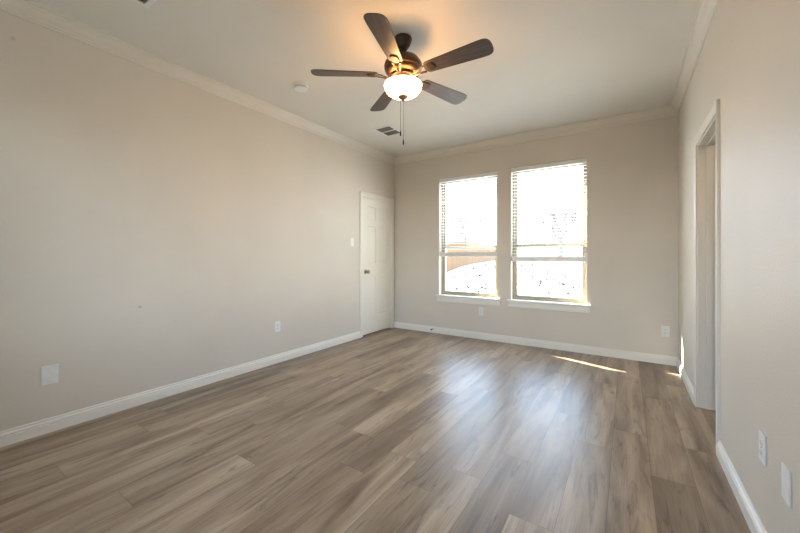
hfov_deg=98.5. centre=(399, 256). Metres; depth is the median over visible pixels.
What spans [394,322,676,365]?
baseboard
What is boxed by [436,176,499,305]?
window
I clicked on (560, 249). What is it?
bare tree
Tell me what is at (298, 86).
smoke detector
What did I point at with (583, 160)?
window blind
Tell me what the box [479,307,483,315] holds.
wall outlet
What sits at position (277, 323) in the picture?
wall outlet
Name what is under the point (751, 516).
baseboard
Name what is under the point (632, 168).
wall
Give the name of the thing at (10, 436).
baseboard
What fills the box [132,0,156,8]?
ceiling vent
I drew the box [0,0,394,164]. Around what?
trim
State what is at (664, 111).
trim
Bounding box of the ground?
[446,256,581,298]
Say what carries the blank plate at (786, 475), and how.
attached to the wall at (749, 58)
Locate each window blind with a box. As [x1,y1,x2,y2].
[439,171,496,256]
[511,158,586,261]
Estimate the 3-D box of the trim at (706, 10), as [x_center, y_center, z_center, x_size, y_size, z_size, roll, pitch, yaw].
[1.471,-1.541,1.479,0.070,0.097,5.189,0,0,33]
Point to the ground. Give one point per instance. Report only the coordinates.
(452, 283)
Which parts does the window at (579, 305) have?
sill, sash, sash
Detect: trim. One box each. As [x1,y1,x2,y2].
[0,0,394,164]
[394,105,676,164]
[670,0,718,114]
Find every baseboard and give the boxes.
[0,331,360,447]
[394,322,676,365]
[676,357,766,532]
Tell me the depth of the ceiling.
2.68 m
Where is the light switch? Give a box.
[350,238,353,245]
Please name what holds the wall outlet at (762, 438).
attached to the wall at (749, 58)
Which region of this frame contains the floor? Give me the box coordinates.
[0,327,750,532]
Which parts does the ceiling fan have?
blade, blade, blade, pull chain, lamp shade, blade, blade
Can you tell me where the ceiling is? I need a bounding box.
[29,0,699,156]
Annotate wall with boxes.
[0,10,393,430]
[394,115,677,356]
[678,0,799,532]
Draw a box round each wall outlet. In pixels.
[275,321,279,331]
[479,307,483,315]
[661,326,669,336]
[759,429,766,466]
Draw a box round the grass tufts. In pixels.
[450,261,581,294]
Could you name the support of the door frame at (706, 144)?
in the wall at (749, 58)
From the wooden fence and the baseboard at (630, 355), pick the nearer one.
the baseboard at (630, 355)
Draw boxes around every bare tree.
[447,210,487,241]
[541,207,582,256]
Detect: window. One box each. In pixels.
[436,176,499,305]
[507,163,590,312]
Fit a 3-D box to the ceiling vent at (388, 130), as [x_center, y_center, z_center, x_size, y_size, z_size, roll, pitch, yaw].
[-0.146,-1.586,4.348,0.260,0.007,0.324,0,0,33]
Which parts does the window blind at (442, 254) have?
rail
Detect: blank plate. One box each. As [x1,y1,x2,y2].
[41,364,58,385]
[781,462,791,507]
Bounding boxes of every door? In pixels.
[360,191,393,336]
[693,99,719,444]
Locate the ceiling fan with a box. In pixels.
[311,13,493,144]
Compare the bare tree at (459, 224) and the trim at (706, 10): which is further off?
the bare tree at (459, 224)
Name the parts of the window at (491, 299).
sill, sash, sash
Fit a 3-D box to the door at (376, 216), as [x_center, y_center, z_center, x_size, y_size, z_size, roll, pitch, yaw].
[-0.336,0.111,5.239,0.121,2.078,0.846,0,0,33]
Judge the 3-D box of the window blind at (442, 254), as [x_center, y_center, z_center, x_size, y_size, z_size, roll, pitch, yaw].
[0.974,-0.581,4.955,0.876,1.163,0.060,0,0,33]
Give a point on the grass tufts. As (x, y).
(542, 264)
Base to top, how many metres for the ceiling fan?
0.770 m
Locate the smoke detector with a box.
[293,82,307,91]
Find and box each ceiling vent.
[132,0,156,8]
[373,125,403,136]
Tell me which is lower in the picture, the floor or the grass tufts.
the floor
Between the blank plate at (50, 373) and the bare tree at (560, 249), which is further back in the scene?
the bare tree at (560, 249)
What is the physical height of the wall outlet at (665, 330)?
0.117 m
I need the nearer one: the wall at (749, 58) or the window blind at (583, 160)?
the wall at (749, 58)
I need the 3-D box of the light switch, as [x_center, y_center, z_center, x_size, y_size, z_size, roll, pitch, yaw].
[-0.656,-0.200,4.749,0.016,0.117,0.072,0,0,33]
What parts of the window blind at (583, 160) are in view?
rail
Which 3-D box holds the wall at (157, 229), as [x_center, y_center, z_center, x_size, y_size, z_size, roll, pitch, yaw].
[-1.567,-0.220,3.481,0.110,2.740,5.189,0,0,33]
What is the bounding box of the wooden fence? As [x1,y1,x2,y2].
[446,241,494,272]

